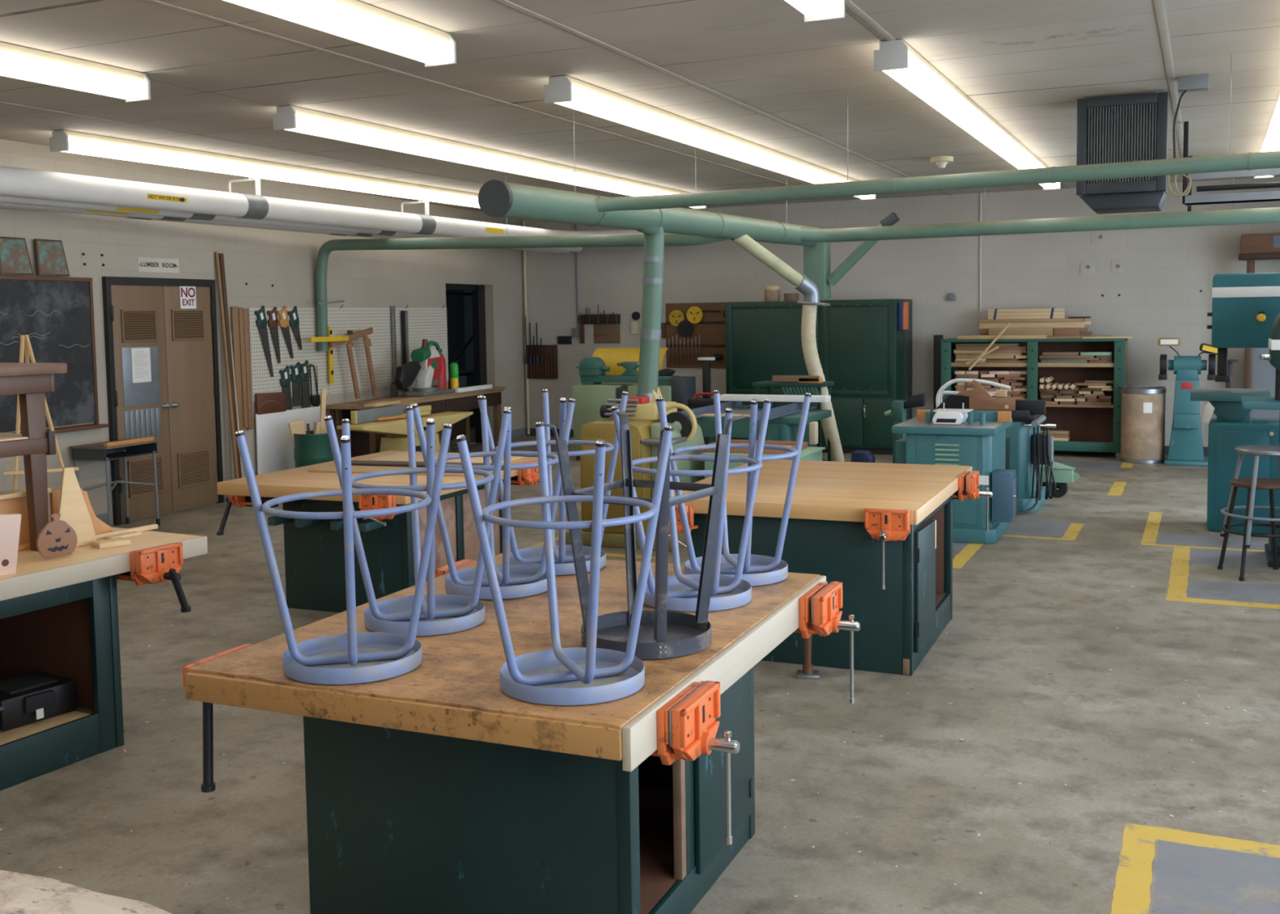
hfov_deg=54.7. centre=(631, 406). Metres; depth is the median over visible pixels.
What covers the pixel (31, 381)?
wooden stool
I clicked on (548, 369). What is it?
rack
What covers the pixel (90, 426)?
chalk tray
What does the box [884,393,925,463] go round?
machine
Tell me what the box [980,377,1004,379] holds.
wood offcut
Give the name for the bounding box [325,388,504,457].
bench
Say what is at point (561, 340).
switch plate
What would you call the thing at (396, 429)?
jointer
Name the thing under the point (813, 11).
fluorescent light
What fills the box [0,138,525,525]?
wall
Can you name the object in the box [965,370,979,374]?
wood offcut
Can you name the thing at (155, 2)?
trim
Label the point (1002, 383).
wood offcut
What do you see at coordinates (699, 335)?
tool
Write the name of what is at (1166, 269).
wall
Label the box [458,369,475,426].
stairs
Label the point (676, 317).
faceplate
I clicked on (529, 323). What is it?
file
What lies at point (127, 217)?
insulated pipe
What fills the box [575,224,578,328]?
conduit
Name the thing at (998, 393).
wood block
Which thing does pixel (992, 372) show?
wood offcut
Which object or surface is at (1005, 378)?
wood offcut
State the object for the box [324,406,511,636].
stool
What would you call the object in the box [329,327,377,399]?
trestle
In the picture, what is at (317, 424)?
stick
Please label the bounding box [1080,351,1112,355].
wood offcut
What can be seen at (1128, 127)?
heater
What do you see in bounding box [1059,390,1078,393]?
wood offcut
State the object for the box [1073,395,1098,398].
wood offcut
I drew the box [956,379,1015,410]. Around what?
wooden jig
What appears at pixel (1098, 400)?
wood offcut
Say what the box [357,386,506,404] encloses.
plank
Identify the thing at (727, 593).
stool
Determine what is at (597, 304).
chisel
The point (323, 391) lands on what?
stick
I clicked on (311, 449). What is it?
bucket
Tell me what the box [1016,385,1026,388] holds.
wood offcut
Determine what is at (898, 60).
fluorescent light
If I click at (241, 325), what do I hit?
leaning board
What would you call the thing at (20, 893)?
workbench
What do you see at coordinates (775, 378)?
board
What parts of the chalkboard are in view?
frame, frame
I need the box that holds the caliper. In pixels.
[702,310,720,311]
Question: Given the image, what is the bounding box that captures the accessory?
[713,353,722,360]
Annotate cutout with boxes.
[35,513,77,558]
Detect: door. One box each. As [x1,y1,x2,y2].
[102,276,223,525]
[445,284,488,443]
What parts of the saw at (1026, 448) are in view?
door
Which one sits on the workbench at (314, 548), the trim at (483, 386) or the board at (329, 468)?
the board at (329, 468)
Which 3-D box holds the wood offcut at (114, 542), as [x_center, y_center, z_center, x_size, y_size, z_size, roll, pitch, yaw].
[-2.235,0.586,5.303,0.130,0.022,0.100,-5,6,-44]
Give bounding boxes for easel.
[3,334,79,489]
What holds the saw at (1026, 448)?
on the floor
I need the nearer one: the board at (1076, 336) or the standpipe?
the board at (1076, 336)
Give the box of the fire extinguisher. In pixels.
[432,349,446,388]
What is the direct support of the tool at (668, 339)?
hanging from the board at (711, 329)
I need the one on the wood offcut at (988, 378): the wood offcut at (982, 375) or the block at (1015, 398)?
the wood offcut at (982, 375)
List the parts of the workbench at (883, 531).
panel, corner post, door, rail, rail, corner post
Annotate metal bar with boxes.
[391,306,397,395]
[401,311,407,391]
[404,311,409,391]
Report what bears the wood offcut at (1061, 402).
on the rack at (1093, 428)
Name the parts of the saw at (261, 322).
handle, blade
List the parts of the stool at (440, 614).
leg frame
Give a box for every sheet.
[131,347,151,382]
[255,406,320,475]
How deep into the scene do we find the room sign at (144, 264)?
11.41 m
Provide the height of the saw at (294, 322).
0.472 m
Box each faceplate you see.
[668,310,684,326]
[677,320,693,337]
[686,306,702,323]
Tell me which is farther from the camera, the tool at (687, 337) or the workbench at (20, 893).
the tool at (687, 337)
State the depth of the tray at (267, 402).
12.88 m
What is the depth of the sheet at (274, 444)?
13.01 m
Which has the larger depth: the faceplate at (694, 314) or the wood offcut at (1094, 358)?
the faceplate at (694, 314)
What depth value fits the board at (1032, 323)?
15.16 m
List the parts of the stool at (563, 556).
leg frame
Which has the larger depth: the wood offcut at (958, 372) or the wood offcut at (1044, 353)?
the wood offcut at (958, 372)
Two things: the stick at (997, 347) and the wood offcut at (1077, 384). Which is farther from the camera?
the stick at (997, 347)
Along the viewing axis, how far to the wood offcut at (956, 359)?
15.28 m
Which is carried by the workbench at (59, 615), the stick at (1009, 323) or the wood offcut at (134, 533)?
the wood offcut at (134, 533)
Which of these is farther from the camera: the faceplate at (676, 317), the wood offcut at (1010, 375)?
the faceplate at (676, 317)
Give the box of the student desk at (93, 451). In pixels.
[69,436,159,527]
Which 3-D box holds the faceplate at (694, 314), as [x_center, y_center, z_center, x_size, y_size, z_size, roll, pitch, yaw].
[0.878,-1.276,17.277,0.240,0.240,0.032,1,5,25]
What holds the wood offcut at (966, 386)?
on the wood offcut
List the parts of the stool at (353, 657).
leg frame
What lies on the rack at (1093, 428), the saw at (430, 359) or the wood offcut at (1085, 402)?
the wood offcut at (1085, 402)
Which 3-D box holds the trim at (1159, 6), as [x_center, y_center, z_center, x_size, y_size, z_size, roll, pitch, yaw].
[2.528,-1.948,5.937,0.044,0.006,19.150,1,5,25]
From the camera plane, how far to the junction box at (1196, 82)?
7.92 m
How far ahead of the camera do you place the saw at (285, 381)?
13.16 m
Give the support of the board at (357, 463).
on the workbench at (314, 548)
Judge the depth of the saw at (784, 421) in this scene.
11.08 m
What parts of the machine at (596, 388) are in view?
knee panel, motor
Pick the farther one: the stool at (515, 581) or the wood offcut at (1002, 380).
the wood offcut at (1002, 380)
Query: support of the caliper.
hanging from the board at (711, 329)
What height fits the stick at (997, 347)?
0.234 m
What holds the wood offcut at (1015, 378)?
on the wood offcut at (1002, 380)
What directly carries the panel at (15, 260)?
on the chalkboard
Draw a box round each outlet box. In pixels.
[572,328,578,337]
[897,302,908,420]
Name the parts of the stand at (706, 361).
plate, post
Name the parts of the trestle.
knob, rail, leg, leg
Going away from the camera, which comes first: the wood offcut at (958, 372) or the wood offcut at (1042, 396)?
the wood offcut at (1042, 396)
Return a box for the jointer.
[336,404,472,452]
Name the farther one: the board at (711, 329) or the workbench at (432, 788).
the board at (711, 329)
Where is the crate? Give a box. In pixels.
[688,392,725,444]
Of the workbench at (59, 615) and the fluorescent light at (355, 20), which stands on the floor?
the workbench at (59, 615)
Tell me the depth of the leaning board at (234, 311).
12.40 m
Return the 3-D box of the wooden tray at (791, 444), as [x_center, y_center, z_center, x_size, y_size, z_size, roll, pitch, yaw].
[0.974,0.319,9.782,0.700,0.045,0.540,1,5,25]
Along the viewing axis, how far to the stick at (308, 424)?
12.84 m
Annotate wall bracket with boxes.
[946,293,955,301]
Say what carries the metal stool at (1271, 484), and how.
on the floor
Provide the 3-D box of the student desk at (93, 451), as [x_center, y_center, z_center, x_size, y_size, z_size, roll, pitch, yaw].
[-4.436,0.675,10.660,0.400,0.788,0.620,1,5,21]
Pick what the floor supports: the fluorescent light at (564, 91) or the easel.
the easel
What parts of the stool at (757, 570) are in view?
leg frame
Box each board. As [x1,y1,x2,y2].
[0,513,21,575]
[214,252,239,479]
[218,253,241,478]
[230,330,243,478]
[231,306,243,431]
[237,307,248,428]
[243,308,253,430]
[307,465,493,476]
[351,460,492,467]
[368,452,522,463]
[665,302,725,368]
[720,394,831,402]
[772,375,820,382]
[957,334,1048,339]
[979,321,1092,325]
[979,324,1084,328]
[980,318,1084,322]
[980,331,1092,335]
[982,328,1087,332]
[988,327,1053,336]
[1046,335,1081,338]
[1053,328,1079,336]
[1068,316,1090,318]
[1081,336,1132,338]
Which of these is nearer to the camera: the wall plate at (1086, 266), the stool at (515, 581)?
the stool at (515, 581)
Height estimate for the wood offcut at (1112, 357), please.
0.023 m
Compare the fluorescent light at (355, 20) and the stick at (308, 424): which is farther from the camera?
the stick at (308, 424)
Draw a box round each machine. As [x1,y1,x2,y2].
[565,387,704,551]
[572,356,700,460]
[884,393,925,463]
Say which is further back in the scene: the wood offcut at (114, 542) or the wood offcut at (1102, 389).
the wood offcut at (1102, 389)
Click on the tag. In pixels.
(663, 324)
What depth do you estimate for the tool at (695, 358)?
17.31 m
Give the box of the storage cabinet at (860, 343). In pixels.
[724,298,912,454]
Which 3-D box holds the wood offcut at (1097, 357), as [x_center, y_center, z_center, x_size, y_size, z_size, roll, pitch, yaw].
[5.621,-0.592,14.708,0.171,0.030,0.164,1,5,26]
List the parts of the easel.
leg, leg, leg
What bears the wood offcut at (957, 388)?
on the wood offcut
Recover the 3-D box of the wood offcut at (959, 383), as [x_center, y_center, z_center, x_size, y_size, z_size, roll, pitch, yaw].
[4.114,-0.287,15.434,0.103,0.038,0.108,0,4,16]
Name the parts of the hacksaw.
frame, handle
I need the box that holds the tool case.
[0,671,77,731]
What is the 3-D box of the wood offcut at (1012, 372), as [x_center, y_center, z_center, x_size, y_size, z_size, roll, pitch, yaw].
[4.746,-0.414,15.154,0.188,0.038,0.130,2,5,30]
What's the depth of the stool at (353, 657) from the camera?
3.34 m
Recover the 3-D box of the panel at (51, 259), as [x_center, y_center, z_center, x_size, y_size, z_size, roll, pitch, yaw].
[-4.786,-1.225,10.204,0.051,0.299,0.320,1,5,21]
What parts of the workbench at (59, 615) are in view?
rail, rail, post, corner post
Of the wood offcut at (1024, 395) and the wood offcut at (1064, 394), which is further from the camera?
the wood offcut at (1024, 395)
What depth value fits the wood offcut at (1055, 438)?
14.89 m
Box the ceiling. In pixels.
[0,0,1279,212]
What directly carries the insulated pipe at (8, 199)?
attached to the wall at (260, 258)
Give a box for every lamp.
[1157,337,1181,355]
[1198,343,1217,355]
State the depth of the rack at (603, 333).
17.94 m
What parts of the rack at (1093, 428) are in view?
post, post, post, panel, rail, post, panel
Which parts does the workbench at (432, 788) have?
panel, corner post, panel, post, fixed panel, rail, door, corner post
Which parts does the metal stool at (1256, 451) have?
leg, leg, seat, leg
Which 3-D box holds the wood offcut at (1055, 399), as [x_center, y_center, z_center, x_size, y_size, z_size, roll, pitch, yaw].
[5.212,-0.081,14.907,0.228,0.035,0.169,0,4,17]
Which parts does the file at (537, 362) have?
blade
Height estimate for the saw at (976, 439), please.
1.050 m
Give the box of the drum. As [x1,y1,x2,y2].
[1120,386,1166,463]
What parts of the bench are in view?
leg, leg, panel, leg, leg, leg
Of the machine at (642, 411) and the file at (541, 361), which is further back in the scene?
the file at (541, 361)
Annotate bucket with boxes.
[293,431,333,467]
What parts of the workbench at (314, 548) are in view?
panel, post, rail, panel, post, post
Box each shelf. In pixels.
[0,437,48,457]
[942,338,1123,342]
[951,361,1114,367]
[1045,402,1113,408]
[1240,232,1279,253]
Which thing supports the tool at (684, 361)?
hanging from the board at (711, 329)
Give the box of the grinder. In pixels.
[1157,337,1217,466]
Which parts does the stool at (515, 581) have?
leg frame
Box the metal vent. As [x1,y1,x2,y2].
[124,407,161,439]
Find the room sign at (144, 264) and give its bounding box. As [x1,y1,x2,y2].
[137,257,178,272]
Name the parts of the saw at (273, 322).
handle, blade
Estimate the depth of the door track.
9.76 m
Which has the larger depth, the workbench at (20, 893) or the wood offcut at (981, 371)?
the wood offcut at (981, 371)
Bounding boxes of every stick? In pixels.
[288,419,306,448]
[306,423,310,434]
[313,422,315,434]
[315,422,327,434]
[320,388,326,433]
[965,346,999,364]
[968,321,1010,370]
[1039,376,1048,382]
[1039,382,1047,388]
[1044,376,1053,383]
[1044,382,1053,389]
[1051,382,1059,389]
[1057,382,1066,389]
[1063,382,1071,389]
[1069,382,1078,389]
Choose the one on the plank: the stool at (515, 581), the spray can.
the spray can
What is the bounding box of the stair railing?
[445,292,474,439]
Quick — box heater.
[1075,90,1168,213]
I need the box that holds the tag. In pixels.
[661,322,666,337]
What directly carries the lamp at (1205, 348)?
attached to the grinder
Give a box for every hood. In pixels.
[932,412,968,424]
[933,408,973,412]
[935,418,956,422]
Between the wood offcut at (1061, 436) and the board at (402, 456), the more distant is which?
the wood offcut at (1061, 436)
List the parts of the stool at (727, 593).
leg frame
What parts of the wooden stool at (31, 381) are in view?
leg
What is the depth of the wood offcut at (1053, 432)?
14.97 m
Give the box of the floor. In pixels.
[0,426,1279,913]
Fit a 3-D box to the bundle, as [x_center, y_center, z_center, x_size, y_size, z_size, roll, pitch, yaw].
[4.868,-1.143,15.260,0.900,0.131,0.166,1,5,25]
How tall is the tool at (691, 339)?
0.340 m
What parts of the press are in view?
feed knob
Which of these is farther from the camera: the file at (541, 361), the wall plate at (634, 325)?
the file at (541, 361)
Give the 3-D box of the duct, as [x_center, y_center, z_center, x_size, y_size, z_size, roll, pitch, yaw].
[1.342,-0.709,10.758,11.210,3.148,7.116,1,5,25]
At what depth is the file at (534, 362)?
18.38 m
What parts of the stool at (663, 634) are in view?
leg, leg, leg, leg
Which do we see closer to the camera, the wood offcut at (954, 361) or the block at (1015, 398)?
the block at (1015, 398)
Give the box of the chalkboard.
[0,275,109,434]
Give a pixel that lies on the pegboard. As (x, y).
(429, 323)
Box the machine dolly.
[1040,462,1079,497]
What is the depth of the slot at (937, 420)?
9.66 m
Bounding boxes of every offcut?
[90,537,130,549]
[95,524,158,539]
[104,531,142,539]
[364,400,399,407]
[953,349,984,353]
[954,360,985,362]
[955,342,1019,346]
[955,346,995,350]
[955,353,1022,355]
[955,355,1015,358]
[955,358,986,360]
[955,370,966,374]
[955,373,979,377]
[955,377,980,379]
[955,384,964,387]
[955,387,966,391]
[957,382,965,385]
[964,385,976,388]
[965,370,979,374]
[979,370,990,373]
[980,373,995,377]
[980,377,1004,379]
[982,385,991,388]
[983,378,1000,382]
[985,360,1026,362]
[985,387,999,391]
[986,349,1026,353]
[986,358,1019,360]
[986,391,995,394]
[989,370,1011,374]
[996,346,1026,349]
[996,373,1021,377]
[1000,378,1016,382]
[1000,382,1011,385]
[1000,387,1013,391]
[1004,377,1013,379]
[1007,391,1024,394]
[1010,370,1026,374]
[1011,382,1023,386]
[1012,393,1026,397]
[1013,377,1026,379]
[1013,387,1026,391]
[1015,355,1026,358]
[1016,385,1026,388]
[1039,355,1094,358]
[1039,357,1100,359]
[1039,386,1057,391]
[1040,360,1088,362]
[1040,390,1058,394]
[1040,395,1055,398]
[1040,430,1069,434]
[1041,398,1053,401]
[1042,351,1079,355]
[1045,400,1058,404]
[1052,434,1069,438]
[1053,397,1075,401]
[1053,436,1069,441]
[1056,395,1072,398]
[1057,386,1079,391]
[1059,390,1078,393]
[1059,401,1075,404]
[1062,393,1081,395]
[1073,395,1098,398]
[1075,382,1106,386]
[1075,398,1085,401]
[1076,400,1092,404]
[1078,390,1092,394]
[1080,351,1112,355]
[1080,387,1101,391]
[1084,380,1113,383]
[1084,393,1104,395]
[1086,398,1097,401]
[1088,360,1112,362]
[1088,385,1111,388]
[1092,401,1112,404]
[1093,391,1103,394]
[1096,355,1112,358]
[1097,398,1112,402]
[1099,395,1111,399]
[1100,357,1112,359]
[1101,387,1112,391]
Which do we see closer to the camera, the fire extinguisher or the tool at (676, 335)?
the fire extinguisher
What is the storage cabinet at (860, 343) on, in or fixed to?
on the floor
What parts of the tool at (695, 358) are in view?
handle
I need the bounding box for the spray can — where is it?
[449,360,458,388]
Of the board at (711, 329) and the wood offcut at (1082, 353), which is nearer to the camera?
the wood offcut at (1082, 353)
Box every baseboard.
[95,427,526,525]
[526,428,1208,456]
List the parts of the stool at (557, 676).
leg frame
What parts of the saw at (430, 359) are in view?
motor, lock knob, arm, handle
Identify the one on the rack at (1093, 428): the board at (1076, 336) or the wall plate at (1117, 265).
the board at (1076, 336)
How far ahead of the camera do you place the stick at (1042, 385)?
14.89 m
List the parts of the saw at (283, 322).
handle, blade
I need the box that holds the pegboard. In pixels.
[248,304,448,402]
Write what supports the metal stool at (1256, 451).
on the metal stool at (1271, 484)
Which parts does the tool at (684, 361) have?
handle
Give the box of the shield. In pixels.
[592,347,667,375]
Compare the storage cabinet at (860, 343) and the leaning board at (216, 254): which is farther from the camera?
the storage cabinet at (860, 343)
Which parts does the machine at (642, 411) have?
access door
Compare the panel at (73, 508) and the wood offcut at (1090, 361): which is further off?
the wood offcut at (1090, 361)
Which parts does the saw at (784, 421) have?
fence rail, post, fence rail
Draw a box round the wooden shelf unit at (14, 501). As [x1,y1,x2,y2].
[0,488,111,551]
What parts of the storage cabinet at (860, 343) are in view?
door, panel frame, panel, door, door, panel frame, panel, door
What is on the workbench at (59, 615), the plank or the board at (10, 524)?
the board at (10, 524)
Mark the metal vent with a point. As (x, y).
(139, 422)
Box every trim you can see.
[0,101,484,184]
[142,0,844,200]
[454,384,492,392]
[494,0,951,195]
[844,0,1070,188]
[1153,0,1183,157]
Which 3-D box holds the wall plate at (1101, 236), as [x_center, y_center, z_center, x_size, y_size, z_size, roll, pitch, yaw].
[5.696,-2.060,15.035,0.220,0.160,0.014,1,5,25]
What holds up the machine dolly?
on the floor
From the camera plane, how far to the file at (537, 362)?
18.35 m
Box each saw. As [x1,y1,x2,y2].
[254,306,273,377]
[266,306,280,363]
[277,306,293,359]
[279,365,292,410]
[287,306,302,350]
[289,362,301,406]
[299,360,310,408]
[395,338,455,396]
[680,400,831,461]
[891,402,1016,544]
[921,378,1056,515]
[1190,272,1279,534]
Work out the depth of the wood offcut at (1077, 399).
14.82 m
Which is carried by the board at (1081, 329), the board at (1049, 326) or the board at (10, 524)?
the board at (1049, 326)
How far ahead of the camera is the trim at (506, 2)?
7.49 m
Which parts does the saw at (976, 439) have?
motor, clamp post, door, clamp post, clamp post, box door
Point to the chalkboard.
(56, 313)
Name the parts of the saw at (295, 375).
handle, blade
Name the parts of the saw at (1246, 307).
guide post, door, yellow knob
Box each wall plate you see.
[631,321,638,333]
[1080,260,1095,274]
[1090,230,1110,244]
[1111,259,1124,273]
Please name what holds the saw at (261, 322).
hanging from the pegboard
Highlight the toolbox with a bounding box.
[850,450,875,462]
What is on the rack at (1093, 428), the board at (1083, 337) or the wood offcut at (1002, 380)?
the board at (1083, 337)
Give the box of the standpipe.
[522,221,529,434]
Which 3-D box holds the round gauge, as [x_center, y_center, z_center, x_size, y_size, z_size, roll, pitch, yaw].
[0.056,-1.295,17.714,0.124,0.124,0.030,1,5,25]
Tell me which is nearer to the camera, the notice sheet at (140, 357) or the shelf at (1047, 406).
the notice sheet at (140, 357)
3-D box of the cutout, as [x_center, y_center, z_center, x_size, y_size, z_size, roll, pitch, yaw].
[-2.333,0.521,5.017,0.021,0.175,0.156,3,6,45]
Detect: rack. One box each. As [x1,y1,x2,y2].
[526,345,558,378]
[578,314,620,343]
[940,337,1128,458]
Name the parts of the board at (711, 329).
rail, rail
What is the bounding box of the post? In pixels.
[933,334,942,408]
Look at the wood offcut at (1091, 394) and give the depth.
14.74 m
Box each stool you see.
[0,362,66,551]
[235,418,452,685]
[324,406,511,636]
[411,396,575,599]
[456,422,673,706]
[476,389,628,576]
[544,411,746,660]
[611,397,771,612]
[655,390,811,586]
[1217,477,1279,581]
[1220,444,1279,548]
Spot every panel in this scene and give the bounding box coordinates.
[0,236,33,275]
[34,239,70,276]
[57,467,96,546]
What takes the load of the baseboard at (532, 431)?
attached to the wall at (1166, 269)
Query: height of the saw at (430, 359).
0.673 m
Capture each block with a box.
[374,414,406,421]
[798,377,822,382]
[992,396,1023,399]
[995,390,1007,396]
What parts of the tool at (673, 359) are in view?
handle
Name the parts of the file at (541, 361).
blade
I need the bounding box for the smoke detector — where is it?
[929,155,953,168]
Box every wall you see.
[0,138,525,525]
[445,289,473,370]
[521,176,1279,447]
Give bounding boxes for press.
[1240,312,1279,568]
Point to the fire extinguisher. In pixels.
(442, 378)
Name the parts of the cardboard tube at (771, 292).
lid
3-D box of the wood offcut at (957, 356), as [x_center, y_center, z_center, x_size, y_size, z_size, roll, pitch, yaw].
[4.372,-0.612,15.288,0.693,0.038,0.173,1,5,25]
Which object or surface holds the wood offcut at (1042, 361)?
on the rack at (1093, 428)
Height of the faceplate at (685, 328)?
0.240 m
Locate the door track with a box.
[1182,121,1279,211]
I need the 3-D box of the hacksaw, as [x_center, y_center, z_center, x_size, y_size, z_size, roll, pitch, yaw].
[-3.495,-0.228,13.625,0.030,0.480,0.166,1,5,21]
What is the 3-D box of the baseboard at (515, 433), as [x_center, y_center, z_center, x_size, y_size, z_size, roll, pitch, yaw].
[-4.169,0.908,11.991,0.022,0.120,14.280,1,5,21]
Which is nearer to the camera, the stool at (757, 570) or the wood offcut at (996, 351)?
the stool at (757, 570)
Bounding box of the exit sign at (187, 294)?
[179,286,196,308]
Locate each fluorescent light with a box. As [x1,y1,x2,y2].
[0,41,151,102]
[48,129,479,208]
[223,0,456,66]
[272,105,706,208]
[543,75,875,199]
[785,0,844,22]
[873,39,1060,190]
[1253,96,1279,178]
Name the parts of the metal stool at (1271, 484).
leg, leg, seat, leg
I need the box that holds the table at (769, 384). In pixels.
[751,380,834,461]
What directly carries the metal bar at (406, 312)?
on the bench
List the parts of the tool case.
lid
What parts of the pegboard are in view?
board panel, board panel, board panel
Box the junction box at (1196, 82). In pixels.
[1167,74,1208,196]
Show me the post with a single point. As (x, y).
(937, 338)
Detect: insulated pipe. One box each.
[0,165,668,237]
[0,195,582,252]
[0,202,569,253]
[0,206,559,253]
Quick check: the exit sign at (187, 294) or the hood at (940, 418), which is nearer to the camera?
the hood at (940, 418)
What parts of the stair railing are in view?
post, rail, sloping rail, rail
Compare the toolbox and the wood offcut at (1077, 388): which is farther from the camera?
the wood offcut at (1077, 388)
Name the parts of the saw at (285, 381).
handle, blade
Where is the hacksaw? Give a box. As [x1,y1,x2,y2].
[309,364,320,406]
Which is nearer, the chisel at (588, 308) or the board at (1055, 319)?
the board at (1055, 319)
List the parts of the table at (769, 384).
leg, leg, leg, leg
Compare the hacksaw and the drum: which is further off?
the drum
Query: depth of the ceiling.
7.72 m
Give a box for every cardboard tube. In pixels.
[764,285,780,301]
[783,293,799,301]
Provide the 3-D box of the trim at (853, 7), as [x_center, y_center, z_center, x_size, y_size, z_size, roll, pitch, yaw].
[1.313,-1.971,6.502,0.044,0.006,19.150,1,5,25]
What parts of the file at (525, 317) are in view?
blade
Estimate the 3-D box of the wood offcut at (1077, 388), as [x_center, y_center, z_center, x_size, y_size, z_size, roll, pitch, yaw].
[5.259,-0.211,14.901,0.249,0.034,0.111,2,5,30]
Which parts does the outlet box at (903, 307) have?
cord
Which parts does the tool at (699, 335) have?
blade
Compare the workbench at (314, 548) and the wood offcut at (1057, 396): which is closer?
the workbench at (314, 548)
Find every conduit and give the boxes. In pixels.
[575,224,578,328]
[979,193,982,311]
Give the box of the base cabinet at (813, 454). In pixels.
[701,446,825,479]
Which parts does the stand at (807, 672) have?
post, plate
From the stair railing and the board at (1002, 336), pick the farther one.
the stair railing
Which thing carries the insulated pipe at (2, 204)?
attached to the wall at (260, 258)
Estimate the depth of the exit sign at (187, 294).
11.73 m
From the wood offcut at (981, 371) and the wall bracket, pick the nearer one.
the wood offcut at (981, 371)
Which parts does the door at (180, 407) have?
louver frame, metal plate, louver frame, knob, knob, louver frame, louver frame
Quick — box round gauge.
[631,311,639,319]
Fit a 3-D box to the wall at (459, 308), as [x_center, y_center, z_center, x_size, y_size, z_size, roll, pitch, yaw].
[-2.970,-1.015,18.913,2.400,2.900,5.900,1,5,21]
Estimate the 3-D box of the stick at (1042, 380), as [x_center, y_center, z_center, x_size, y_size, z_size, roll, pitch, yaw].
[5.014,-0.326,15.060,0.052,0.052,0.400,1,5,25]
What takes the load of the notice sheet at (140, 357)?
attached to the door at (180, 407)
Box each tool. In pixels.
[668,338,670,363]
[671,336,674,363]
[675,334,677,363]
[680,338,681,363]
[683,337,685,363]
[687,337,688,363]
[691,338,693,363]
[694,336,697,363]
[698,334,700,363]
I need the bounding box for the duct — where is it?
[315,54,1279,462]
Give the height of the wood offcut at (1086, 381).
0.027 m
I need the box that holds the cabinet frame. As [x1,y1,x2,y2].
[1238,232,1279,418]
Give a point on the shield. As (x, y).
(611, 357)
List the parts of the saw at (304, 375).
handle, blade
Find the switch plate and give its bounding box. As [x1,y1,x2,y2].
[557,336,571,344]
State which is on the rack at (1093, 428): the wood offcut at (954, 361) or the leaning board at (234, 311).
the wood offcut at (954, 361)
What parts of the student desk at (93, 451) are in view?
leg, leg, leg, wood strip, leg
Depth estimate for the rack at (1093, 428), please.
15.07 m
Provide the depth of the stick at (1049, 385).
14.86 m
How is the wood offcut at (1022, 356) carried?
on the wood offcut at (988, 359)
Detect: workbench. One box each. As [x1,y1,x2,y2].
[0,521,207,791]
[0,870,171,913]
[182,552,860,913]
[216,450,551,613]
[655,459,992,675]
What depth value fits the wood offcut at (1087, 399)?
14.75 m
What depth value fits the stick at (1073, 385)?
14.74 m
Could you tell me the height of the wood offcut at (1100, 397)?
0.033 m
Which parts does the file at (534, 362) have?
blade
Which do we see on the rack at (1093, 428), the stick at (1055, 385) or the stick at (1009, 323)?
the stick at (1009, 323)
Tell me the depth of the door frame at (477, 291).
17.52 m
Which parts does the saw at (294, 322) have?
handle, blade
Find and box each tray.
[8,423,109,434]
[255,391,285,414]
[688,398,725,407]
[701,439,808,454]
[1079,191,1167,213]
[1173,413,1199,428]
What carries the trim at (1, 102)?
attached to the ceiling
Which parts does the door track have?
rail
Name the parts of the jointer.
motor panel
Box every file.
[524,316,527,364]
[528,323,531,364]
[533,335,535,364]
[536,323,538,364]
[540,337,542,364]
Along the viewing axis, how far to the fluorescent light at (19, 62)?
6.82 m
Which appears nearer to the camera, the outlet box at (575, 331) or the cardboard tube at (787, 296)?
the cardboard tube at (787, 296)
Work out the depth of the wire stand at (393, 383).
14.36 m
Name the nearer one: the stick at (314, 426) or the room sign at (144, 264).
the room sign at (144, 264)
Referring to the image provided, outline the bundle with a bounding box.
[987,307,1065,319]
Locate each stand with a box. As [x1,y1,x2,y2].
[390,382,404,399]
[697,357,715,398]
[796,635,819,679]
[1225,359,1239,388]
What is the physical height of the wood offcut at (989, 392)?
0.034 m
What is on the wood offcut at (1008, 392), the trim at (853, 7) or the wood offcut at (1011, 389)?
the wood offcut at (1011, 389)
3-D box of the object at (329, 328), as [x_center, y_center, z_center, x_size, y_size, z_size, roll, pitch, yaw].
[-3.371,-0.575,13.843,0.026,0.640,0.060,1,5,21]
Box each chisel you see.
[588,308,590,323]
[597,304,599,323]
[603,310,604,323]
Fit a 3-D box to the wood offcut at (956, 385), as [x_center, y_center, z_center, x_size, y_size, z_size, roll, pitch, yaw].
[4.099,-0.250,15.427,0.131,0.032,0.127,0,4,16]

